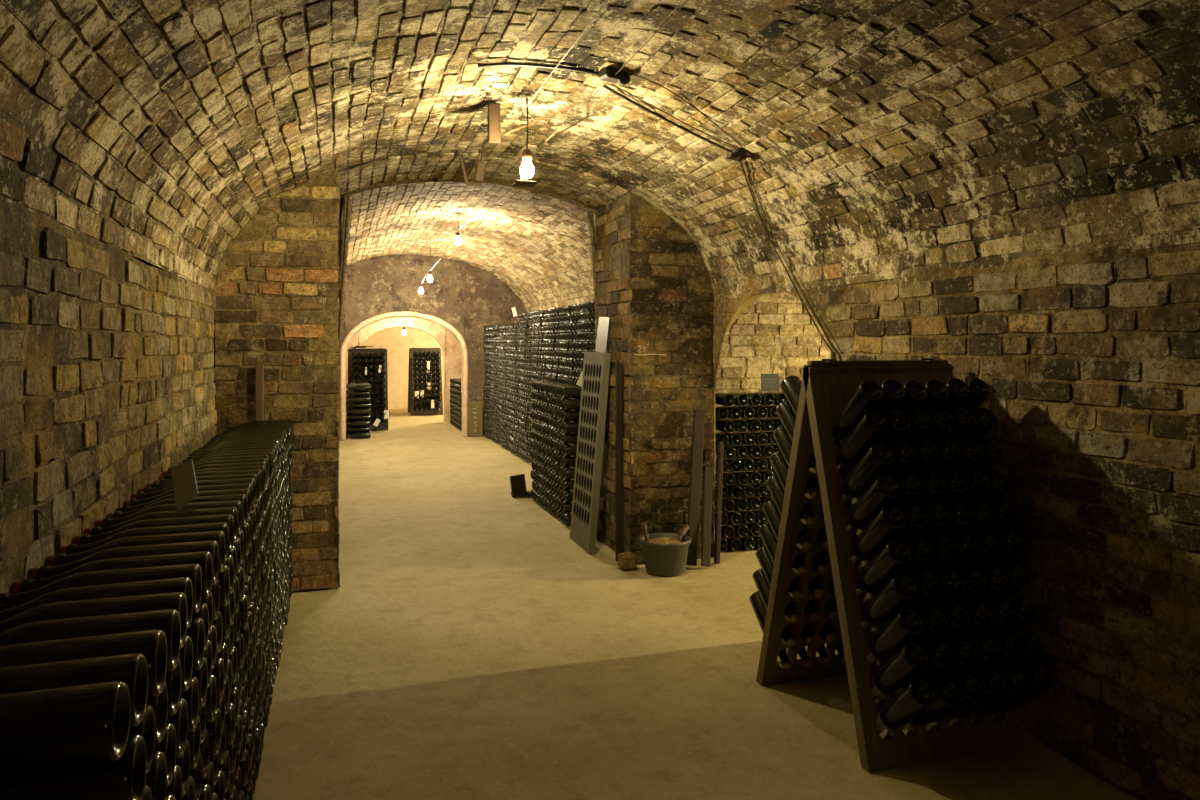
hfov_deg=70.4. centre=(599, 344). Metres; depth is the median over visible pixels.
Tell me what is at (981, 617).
champagne bottle
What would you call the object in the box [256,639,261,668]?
champagne bottle
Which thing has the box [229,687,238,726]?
champagne bottle
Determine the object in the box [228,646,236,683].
champagne bottle
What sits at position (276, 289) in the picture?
wall pier
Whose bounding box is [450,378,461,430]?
rack
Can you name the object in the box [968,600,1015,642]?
champagne bottle
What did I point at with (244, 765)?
champagne bottle
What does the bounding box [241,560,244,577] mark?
champagne bottle
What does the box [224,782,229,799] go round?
champagne bottle
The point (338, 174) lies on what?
wall
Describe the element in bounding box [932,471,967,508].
champagne bottle
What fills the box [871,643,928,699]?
champagne bottle
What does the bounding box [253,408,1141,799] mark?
floor
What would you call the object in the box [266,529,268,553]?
champagne bottle
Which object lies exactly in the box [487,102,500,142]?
batten
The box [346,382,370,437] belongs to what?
bottles
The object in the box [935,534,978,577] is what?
champagne bottle
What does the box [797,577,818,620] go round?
champagne bottle
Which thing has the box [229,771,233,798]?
champagne bottle
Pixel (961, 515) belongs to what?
champagne bottle
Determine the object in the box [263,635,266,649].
champagne bottle
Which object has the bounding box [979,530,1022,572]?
champagne bottle
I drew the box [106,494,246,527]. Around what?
champagne bottle
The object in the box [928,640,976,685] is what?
champagne bottle
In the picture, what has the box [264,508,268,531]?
champagne bottle
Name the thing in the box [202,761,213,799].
champagne bottle
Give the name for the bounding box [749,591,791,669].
champagne bottle
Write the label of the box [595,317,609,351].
sign
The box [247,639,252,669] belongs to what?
champagne bottle
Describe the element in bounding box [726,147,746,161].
ceiling box
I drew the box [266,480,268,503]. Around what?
champagne bottle
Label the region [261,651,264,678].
champagne bottle
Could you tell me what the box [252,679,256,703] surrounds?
champagne bottle
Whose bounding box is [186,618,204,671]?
champagne bottle
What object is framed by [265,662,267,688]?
champagne bottle
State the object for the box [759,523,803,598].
champagne bottle
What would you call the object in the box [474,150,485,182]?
counterweight
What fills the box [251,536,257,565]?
champagne bottle
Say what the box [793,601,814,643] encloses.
champagne bottle
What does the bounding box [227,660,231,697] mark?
champagne bottle
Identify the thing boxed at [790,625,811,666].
champagne bottle
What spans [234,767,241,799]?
champagne bottle
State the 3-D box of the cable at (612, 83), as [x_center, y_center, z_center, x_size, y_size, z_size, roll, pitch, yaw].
[0.337,-1.053,3.973,0.722,0.201,0.099,0,0,-31]
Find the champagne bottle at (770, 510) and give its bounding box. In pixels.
[762,499,807,574]
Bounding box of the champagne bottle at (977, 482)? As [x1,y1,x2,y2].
[954,470,988,506]
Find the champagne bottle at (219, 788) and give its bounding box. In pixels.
[214,770,224,799]
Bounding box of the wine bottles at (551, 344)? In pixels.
[483,301,595,463]
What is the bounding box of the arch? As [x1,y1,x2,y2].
[335,153,630,210]
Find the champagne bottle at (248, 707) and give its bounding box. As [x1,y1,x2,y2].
[244,697,250,728]
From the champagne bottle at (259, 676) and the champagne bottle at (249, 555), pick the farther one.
the champagne bottle at (259, 676)
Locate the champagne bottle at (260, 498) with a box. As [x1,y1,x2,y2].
[257,494,262,520]
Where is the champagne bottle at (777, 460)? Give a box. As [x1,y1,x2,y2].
[770,450,815,524]
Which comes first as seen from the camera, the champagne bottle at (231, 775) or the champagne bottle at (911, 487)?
the champagne bottle at (231, 775)
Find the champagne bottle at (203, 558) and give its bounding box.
[9,551,212,599]
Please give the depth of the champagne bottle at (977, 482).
3.00 m
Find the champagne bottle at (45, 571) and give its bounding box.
[27,540,218,585]
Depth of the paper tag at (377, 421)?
13.96 m
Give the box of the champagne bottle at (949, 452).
[925,439,960,476]
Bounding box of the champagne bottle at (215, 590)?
[211,579,219,620]
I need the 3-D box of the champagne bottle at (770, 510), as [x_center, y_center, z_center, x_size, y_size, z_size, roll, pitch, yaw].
[0.770,0.791,3.538,0.101,0.266,0.300,0,0,-11]
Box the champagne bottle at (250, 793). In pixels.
[248,782,252,799]
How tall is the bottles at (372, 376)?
1.226 m
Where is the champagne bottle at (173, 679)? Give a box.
[165,659,181,717]
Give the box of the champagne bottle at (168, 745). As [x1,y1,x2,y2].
[154,723,176,786]
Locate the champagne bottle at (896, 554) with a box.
[856,540,911,599]
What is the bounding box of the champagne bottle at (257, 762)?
[255,754,259,780]
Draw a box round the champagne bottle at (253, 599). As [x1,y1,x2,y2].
[251,593,255,619]
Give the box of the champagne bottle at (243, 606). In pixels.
[239,595,247,629]
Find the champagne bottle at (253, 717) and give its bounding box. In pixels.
[251,707,255,730]
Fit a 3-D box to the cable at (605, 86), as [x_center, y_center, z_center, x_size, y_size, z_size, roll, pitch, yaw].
[0.316,-1.053,4.040,0.772,0.218,0.108,0,0,-33]
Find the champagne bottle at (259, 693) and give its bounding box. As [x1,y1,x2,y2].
[257,684,261,711]
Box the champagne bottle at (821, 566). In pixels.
[805,528,827,572]
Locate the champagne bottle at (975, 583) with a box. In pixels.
[951,569,986,607]
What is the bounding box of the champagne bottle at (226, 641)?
[222,637,228,658]
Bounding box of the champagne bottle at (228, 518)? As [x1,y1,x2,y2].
[71,514,233,552]
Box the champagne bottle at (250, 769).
[248,765,251,790]
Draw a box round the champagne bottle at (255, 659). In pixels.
[252,650,257,680]
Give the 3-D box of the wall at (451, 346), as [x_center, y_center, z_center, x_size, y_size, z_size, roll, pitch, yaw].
[-3.674,0.170,15.316,5.200,2.500,0.053,0,0,-17]
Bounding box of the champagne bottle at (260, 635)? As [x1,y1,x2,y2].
[258,629,261,646]
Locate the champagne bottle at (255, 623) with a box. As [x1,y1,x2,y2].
[254,617,257,644]
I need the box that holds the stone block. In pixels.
[618,552,636,569]
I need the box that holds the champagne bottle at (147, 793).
[143,785,152,799]
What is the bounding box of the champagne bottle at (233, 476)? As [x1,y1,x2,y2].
[137,473,256,501]
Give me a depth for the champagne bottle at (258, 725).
2.86 m
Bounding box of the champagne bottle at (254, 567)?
[252,564,256,588]
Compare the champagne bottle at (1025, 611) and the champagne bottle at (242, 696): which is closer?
the champagne bottle at (242, 696)
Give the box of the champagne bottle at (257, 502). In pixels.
[255,499,259,523]
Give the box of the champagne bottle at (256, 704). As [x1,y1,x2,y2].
[253,695,258,724]
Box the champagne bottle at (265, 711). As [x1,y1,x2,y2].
[263,702,267,727]
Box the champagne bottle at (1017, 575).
[985,563,1029,605]
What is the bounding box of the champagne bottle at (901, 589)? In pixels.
[861,574,916,631]
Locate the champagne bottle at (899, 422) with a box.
[876,410,910,448]
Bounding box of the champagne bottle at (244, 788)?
[241,782,247,799]
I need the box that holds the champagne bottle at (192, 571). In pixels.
[0,563,201,614]
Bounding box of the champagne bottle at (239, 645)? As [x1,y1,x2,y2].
[233,633,243,669]
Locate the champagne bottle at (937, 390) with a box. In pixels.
[917,379,948,414]
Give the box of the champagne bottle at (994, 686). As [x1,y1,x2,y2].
[947,670,1006,722]
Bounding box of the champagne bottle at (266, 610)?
[264,604,268,629]
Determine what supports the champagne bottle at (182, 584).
on the champagne bottle at (186, 652)
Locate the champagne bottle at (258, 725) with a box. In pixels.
[256,717,259,730]
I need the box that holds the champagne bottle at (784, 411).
[776,401,816,472]
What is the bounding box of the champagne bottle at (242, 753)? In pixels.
[239,725,245,762]
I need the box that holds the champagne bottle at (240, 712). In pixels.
[238,700,242,724]
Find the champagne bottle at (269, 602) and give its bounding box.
[267,596,271,620]
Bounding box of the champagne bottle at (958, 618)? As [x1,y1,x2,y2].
[924,603,969,647]
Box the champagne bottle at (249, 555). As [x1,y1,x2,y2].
[247,544,251,573]
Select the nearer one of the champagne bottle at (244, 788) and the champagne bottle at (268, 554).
the champagne bottle at (244, 788)
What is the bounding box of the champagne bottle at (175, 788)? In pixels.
[166,765,181,799]
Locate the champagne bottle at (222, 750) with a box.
[218,723,225,765]
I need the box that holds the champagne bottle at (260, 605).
[257,599,262,626]
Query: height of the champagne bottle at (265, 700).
0.095 m
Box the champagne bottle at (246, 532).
[241,523,249,555]
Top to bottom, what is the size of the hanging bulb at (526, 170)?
0.414 m
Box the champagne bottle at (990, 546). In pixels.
[957,532,1001,574]
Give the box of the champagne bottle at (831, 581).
[821,551,835,594]
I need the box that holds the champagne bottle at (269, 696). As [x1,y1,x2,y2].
[268,696,269,715]
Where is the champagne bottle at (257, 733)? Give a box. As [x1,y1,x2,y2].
[255,728,259,759]
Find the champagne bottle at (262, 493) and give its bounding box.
[261,492,264,513]
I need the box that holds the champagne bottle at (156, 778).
[145,751,166,799]
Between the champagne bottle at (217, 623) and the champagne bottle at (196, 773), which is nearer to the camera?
the champagne bottle at (196, 773)
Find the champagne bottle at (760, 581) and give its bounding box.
[753,569,795,646]
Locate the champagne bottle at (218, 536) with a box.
[44,531,224,573]
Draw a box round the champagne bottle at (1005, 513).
[983,499,1015,536]
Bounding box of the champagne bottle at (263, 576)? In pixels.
[260,569,265,595]
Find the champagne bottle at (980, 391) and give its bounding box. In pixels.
[957,378,990,412]
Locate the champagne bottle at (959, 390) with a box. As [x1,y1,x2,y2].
[937,378,969,413]
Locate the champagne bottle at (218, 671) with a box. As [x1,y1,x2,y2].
[212,658,223,703]
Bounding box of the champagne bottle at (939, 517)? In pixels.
[914,504,950,542]
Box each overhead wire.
[484,0,607,160]
[546,0,687,140]
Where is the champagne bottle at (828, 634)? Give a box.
[813,599,834,641]
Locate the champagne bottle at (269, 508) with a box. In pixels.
[268,502,270,525]
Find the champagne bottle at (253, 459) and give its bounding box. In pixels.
[162,458,266,481]
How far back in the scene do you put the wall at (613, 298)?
5.82 m
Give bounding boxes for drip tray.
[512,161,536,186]
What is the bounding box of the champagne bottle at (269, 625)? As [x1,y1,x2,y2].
[268,621,270,640]
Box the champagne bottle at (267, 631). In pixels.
[266,629,268,648]
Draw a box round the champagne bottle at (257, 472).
[145,469,261,496]
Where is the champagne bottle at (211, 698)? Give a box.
[206,675,216,723]
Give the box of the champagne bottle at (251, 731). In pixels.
[248,720,254,750]
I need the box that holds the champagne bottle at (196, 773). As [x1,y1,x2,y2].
[189,753,201,799]
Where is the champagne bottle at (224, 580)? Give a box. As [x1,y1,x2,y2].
[218,565,229,607]
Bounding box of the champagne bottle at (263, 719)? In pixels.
[261,712,264,733]
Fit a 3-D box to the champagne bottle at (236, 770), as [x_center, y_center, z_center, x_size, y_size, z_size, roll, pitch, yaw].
[-1.121,1.103,2.202,0.338,0.095,0.095,-1,0,-17]
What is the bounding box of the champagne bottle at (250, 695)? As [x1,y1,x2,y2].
[247,687,252,714]
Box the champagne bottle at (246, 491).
[115,488,250,520]
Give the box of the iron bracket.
[457,150,481,185]
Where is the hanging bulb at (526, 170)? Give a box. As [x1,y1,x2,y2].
[512,98,536,186]
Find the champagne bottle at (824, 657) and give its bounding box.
[809,623,830,664]
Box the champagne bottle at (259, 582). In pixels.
[257,577,260,604]
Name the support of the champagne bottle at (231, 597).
on the champagne bottle at (231, 634)
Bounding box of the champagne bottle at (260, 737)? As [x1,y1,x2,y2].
[260,737,261,764]
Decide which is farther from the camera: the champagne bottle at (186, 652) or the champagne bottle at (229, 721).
the champagne bottle at (229, 721)
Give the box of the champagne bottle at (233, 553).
[228,546,236,581]
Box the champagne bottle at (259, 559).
[257,553,260,581]
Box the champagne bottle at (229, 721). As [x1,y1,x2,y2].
[224,703,234,745]
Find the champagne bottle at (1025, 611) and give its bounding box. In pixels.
[992,597,1036,638]
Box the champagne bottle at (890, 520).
[851,506,904,567]
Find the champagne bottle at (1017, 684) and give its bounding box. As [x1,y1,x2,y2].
[969,669,1029,718]
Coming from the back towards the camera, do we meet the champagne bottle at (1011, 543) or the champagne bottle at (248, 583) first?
the champagne bottle at (1011, 543)
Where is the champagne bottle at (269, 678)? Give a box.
[267,671,270,697]
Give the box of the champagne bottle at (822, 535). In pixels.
[809,502,828,548]
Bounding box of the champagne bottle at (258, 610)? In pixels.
[256,607,259,635]
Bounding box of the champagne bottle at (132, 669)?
[0,653,147,727]
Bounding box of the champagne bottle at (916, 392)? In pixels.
[894,380,927,414]
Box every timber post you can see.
[615,363,622,561]
[714,441,723,563]
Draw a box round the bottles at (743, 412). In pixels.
[714,391,786,551]
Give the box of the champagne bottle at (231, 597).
[229,589,234,625]
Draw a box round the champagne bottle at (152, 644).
[0,629,166,698]
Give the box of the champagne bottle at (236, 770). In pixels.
[234,754,238,779]
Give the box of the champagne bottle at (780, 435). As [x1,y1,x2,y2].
[773,426,819,498]
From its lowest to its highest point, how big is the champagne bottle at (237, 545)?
0.095 m
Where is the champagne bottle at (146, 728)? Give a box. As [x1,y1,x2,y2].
[129,705,154,774]
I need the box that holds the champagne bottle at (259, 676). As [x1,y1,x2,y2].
[257,663,261,690]
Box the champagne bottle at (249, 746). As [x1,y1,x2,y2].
[245,734,252,767]
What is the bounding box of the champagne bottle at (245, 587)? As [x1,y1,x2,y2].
[243,585,247,599]
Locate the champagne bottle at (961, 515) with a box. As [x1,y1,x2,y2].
[937,502,972,540]
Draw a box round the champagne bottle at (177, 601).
[0,592,187,648]
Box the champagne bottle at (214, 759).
[209,752,218,785]
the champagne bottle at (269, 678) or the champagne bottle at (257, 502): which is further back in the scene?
the champagne bottle at (269, 678)
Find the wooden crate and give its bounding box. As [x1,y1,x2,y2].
[467,401,482,436]
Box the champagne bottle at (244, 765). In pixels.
[239,749,248,786]
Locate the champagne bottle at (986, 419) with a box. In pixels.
[962,407,996,443]
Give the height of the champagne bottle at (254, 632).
0.095 m
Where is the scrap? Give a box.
[350,346,372,347]
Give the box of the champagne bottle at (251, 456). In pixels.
[167,455,268,478]
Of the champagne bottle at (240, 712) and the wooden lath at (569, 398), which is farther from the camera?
the wooden lath at (569, 398)
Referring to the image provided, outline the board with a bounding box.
[570,352,610,553]
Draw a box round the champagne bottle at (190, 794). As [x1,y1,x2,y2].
[181,776,194,799]
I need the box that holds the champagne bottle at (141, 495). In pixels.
[130,478,254,507]
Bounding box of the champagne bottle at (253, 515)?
[250,509,255,540]
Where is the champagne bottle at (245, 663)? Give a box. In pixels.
[242,656,247,682]
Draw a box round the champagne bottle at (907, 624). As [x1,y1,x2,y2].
[866,609,923,664]
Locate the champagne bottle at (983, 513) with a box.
[960,501,995,537]
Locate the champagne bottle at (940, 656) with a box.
[895,641,952,693]
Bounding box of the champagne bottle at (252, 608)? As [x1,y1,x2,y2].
[248,601,254,632]
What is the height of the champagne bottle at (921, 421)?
0.273 m
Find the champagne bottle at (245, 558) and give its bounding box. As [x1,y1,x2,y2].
[243,555,247,582]
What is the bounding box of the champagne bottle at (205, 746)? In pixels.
[200,729,209,778]
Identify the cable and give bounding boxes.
[422,189,523,281]
[478,62,598,75]
[603,85,731,151]
[612,83,737,147]
[628,71,741,145]
[740,162,832,351]
[744,162,834,349]
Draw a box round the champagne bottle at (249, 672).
[247,662,252,693]
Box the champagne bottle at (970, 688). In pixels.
[925,674,982,726]
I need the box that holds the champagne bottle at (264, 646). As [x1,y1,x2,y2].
[262,641,265,662]
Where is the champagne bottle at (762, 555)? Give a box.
[756,546,799,622]
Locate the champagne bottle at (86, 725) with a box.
[0,681,130,778]
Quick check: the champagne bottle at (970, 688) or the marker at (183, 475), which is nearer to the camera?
the marker at (183, 475)
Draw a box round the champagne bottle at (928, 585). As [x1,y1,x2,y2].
[884,571,939,625]
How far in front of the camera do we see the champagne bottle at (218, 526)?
1.95 m
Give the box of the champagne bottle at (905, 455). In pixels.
[882,442,916,479]
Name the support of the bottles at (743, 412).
on the floor
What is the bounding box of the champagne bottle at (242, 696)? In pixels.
[240,686,244,716]
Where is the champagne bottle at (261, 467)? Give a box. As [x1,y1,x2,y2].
[154,465,265,492]
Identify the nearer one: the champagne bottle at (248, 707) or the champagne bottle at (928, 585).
the champagne bottle at (248, 707)
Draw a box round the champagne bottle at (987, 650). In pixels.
[951,636,999,680]
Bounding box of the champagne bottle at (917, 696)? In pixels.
[876,680,934,733]
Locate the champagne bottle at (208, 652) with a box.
[204,640,211,687]
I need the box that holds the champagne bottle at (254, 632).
[252,626,255,656]
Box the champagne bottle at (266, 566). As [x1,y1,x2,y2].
[265,562,267,586]
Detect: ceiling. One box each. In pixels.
[0,0,1199,299]
[342,155,594,312]
[765,292,801,302]
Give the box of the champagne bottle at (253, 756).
[252,744,254,774]
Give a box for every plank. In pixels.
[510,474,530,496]
[686,410,704,565]
[701,466,712,566]
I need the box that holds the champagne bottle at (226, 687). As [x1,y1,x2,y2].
[224,676,228,715]
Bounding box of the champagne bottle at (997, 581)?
[964,567,1008,608]
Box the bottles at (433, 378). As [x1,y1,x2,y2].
[412,351,440,410]
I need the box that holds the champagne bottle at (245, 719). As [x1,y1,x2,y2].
[243,710,248,743]
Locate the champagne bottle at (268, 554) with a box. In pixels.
[266,552,269,572]
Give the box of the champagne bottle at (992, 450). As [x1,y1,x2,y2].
[970,437,1002,474]
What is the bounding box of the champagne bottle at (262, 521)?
[260,518,263,542]
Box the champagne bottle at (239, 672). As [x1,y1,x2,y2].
[237,669,241,693]
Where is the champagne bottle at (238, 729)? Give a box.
[235,715,241,753]
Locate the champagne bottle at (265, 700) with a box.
[263,686,267,708]
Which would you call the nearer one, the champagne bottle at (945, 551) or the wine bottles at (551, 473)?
the champagne bottle at (945, 551)
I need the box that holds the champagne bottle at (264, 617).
[262,612,265,638]
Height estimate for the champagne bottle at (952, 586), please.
0.266 m
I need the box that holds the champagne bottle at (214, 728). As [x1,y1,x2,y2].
[206,708,220,756]
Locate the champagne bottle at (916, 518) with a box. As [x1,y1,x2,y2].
[873,505,928,557]
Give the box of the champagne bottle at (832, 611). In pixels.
[817,575,838,618]
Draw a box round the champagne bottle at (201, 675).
[192,657,207,708]
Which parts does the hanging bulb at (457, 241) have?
bulb glass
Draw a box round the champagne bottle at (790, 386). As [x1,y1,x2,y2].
[780,375,800,414]
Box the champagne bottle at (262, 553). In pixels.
[259,546,264,573]
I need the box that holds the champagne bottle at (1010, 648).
[974,632,1021,677]
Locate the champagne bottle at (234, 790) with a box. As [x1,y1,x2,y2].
[230,785,235,799]
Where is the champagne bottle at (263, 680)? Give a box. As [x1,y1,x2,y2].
[262,674,264,699]
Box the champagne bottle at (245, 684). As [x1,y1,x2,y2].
[242,679,247,706]
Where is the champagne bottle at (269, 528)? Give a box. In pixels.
[268,524,270,546]
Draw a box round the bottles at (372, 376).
[351,352,385,424]
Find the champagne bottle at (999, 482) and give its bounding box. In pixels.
[968,469,1010,507]
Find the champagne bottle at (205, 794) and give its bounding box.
[199,784,210,799]
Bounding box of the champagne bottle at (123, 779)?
[0,734,146,799]
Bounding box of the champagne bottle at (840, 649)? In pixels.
[828,621,845,662]
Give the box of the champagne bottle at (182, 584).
[0,577,192,629]
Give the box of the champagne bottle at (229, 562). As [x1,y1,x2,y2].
[225,555,233,594]
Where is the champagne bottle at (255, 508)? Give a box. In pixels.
[252,504,258,532]
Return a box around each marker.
[171,460,197,509]
[761,374,778,391]
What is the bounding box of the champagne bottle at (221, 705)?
[216,692,224,732]
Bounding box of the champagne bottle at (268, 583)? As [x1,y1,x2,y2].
[267,576,269,601]
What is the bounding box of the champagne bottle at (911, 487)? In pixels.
[889,473,922,511]
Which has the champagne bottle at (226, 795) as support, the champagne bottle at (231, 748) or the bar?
the champagne bottle at (231, 748)
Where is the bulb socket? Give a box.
[522,148,531,160]
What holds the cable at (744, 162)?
hanging from the ceiling at (879, 139)
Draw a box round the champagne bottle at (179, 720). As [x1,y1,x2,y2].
[167,698,187,758]
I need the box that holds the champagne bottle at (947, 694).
[902,679,960,729]
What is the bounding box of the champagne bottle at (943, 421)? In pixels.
[922,409,954,444]
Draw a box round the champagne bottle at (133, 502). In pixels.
[122,483,252,512]
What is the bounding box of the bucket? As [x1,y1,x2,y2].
[640,532,690,575]
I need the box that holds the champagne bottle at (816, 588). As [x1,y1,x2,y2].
[801,553,823,596]
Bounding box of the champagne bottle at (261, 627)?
[260,621,263,646]
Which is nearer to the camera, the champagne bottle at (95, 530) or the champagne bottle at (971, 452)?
the champagne bottle at (95, 530)
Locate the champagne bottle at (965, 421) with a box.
[943,408,976,444]
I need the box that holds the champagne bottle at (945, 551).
[921,536,956,575]
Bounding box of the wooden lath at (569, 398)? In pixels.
[568,398,574,513]
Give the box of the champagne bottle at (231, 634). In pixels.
[229,621,233,655]
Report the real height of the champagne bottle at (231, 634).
0.095 m
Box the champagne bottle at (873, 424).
[837,410,887,474]
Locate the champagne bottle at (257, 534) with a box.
[256,530,258,555]
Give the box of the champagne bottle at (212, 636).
[208,625,216,669]
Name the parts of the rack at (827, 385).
panel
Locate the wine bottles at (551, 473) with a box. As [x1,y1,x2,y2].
[530,381,581,524]
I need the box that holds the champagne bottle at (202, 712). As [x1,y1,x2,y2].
[198,702,205,744]
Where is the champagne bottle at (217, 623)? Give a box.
[212,612,221,653]
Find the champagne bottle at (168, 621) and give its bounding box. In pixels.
[0,609,180,671]
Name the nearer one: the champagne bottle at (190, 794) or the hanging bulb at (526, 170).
the champagne bottle at (190, 794)
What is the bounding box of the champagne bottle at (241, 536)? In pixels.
[237,530,243,562]
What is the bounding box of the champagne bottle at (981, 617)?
[945,602,992,645]
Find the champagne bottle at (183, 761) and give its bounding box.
[176,740,189,796]
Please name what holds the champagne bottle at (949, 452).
in the rack at (827, 385)
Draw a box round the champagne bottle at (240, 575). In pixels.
[236,567,243,601]
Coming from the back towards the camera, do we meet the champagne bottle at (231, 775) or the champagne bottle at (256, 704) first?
the champagne bottle at (256, 704)
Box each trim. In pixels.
[340,311,467,439]
[714,290,811,535]
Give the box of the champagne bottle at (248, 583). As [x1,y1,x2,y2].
[244,576,251,607]
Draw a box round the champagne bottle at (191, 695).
[180,676,198,732]
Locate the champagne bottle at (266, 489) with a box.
[264,484,267,509]
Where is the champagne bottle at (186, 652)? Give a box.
[179,636,192,692]
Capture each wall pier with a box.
[215,171,337,590]
[629,191,714,563]
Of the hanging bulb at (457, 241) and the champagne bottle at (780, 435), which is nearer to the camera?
the champagne bottle at (780, 435)
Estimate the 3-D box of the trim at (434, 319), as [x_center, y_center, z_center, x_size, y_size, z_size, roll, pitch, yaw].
[-2.985,0.448,13.029,1.939,1.943,0.126,0,0,-17]
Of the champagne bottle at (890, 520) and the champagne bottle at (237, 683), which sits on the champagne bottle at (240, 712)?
the champagne bottle at (237, 683)
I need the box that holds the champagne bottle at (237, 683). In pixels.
[231,674,239,702]
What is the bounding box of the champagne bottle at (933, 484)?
[911,472,945,509]
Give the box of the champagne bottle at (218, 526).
[56,522,228,561]
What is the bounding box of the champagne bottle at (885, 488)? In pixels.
[846,475,899,535]
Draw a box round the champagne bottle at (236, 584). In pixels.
[233,577,238,613]
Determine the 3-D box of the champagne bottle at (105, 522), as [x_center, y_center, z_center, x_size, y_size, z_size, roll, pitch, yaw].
[-1.140,0.469,2.249,0.348,0.095,0.095,-1,0,-17]
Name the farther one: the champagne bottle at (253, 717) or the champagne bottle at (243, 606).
the champagne bottle at (253, 717)
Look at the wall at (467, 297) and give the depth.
13.15 m
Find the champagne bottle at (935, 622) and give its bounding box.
[890,608,947,658]
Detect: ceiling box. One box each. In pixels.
[599,67,630,85]
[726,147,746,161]
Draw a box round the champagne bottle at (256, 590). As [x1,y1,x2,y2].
[254,586,257,611]
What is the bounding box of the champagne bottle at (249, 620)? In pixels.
[247,611,251,643]
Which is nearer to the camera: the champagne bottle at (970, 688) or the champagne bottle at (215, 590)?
the champagne bottle at (215, 590)
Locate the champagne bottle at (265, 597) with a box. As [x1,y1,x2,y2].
[264,587,266,608]
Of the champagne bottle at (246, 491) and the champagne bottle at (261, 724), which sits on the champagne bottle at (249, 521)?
the champagne bottle at (246, 491)
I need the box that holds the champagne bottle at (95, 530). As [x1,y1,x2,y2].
[83,507,237,542]
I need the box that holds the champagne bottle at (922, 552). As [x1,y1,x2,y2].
[879,538,933,590]
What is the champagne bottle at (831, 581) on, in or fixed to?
in the rack at (827, 385)
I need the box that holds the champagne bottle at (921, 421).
[898,409,932,445]
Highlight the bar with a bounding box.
[255,364,263,420]
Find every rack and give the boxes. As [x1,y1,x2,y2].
[348,348,387,430]
[408,348,442,415]
[450,378,461,430]
[756,358,1025,771]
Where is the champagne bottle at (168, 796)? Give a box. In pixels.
[165,794,175,799]
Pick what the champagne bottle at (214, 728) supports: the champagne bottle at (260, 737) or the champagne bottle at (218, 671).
the champagne bottle at (218, 671)
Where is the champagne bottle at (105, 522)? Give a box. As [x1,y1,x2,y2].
[94,500,241,534]
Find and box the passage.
[367,326,445,421]
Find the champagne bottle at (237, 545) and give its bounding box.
[233,538,240,573]
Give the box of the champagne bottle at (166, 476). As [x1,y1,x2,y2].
[158,461,265,479]
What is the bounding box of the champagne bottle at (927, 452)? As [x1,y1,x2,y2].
[904,439,938,478]
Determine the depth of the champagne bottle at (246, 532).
2.42 m
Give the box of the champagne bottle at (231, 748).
[226,733,235,772]
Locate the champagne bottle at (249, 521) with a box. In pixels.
[247,517,251,546]
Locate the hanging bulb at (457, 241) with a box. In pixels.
[455,218,460,244]
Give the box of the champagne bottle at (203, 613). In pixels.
[192,603,208,650]
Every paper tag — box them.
[373,419,380,425]
[384,410,388,418]
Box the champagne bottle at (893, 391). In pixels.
[873,379,904,415]
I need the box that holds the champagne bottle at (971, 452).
[945,439,982,475]
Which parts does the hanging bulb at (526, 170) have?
flex cord, bulb glass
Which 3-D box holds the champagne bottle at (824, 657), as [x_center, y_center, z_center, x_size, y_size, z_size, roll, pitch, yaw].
[0.911,1.215,3.708,0.098,0.271,0.296,0,0,-12]
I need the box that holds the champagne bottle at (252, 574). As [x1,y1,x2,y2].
[247,568,254,598]
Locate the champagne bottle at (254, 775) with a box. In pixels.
[252,767,255,795]
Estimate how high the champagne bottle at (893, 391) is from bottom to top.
0.271 m
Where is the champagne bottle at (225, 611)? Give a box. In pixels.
[219,600,229,639]
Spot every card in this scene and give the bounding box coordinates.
[512,307,516,315]
[576,371,582,386]
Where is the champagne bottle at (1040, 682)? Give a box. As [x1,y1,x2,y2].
[990,665,1051,715]
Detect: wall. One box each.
[0,199,216,592]
[334,173,340,586]
[338,154,630,530]
[339,254,527,434]
[345,317,460,423]
[362,326,443,408]
[594,191,633,552]
[713,242,1199,799]
[713,295,830,482]
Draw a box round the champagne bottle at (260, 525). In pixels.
[258,523,261,550]
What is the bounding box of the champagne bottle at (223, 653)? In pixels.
[216,643,227,684]
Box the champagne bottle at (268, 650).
[266,643,269,668]
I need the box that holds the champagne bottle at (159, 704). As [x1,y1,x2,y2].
[146,682,167,744]
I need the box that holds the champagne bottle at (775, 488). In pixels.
[766,474,811,549]
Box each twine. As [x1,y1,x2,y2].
[500,103,577,138]
[544,115,589,142]
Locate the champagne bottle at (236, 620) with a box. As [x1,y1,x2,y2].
[233,609,239,642]
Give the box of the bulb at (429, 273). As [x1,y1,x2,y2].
[428,248,431,281]
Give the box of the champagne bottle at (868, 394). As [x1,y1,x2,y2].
[832,380,882,444]
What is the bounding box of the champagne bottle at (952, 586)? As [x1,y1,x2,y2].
[917,571,964,614]
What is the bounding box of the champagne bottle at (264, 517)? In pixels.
[262,512,266,537]
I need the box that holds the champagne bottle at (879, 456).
[841,443,893,505]
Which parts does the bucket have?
tool handle, tool handle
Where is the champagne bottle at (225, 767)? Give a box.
[218,750,229,792]
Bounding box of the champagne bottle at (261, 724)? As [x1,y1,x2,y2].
[260,723,263,750]
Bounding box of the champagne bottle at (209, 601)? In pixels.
[201,592,212,633]
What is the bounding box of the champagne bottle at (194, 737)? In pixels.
[187,716,200,769]
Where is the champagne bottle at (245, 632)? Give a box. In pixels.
[240,623,248,656]

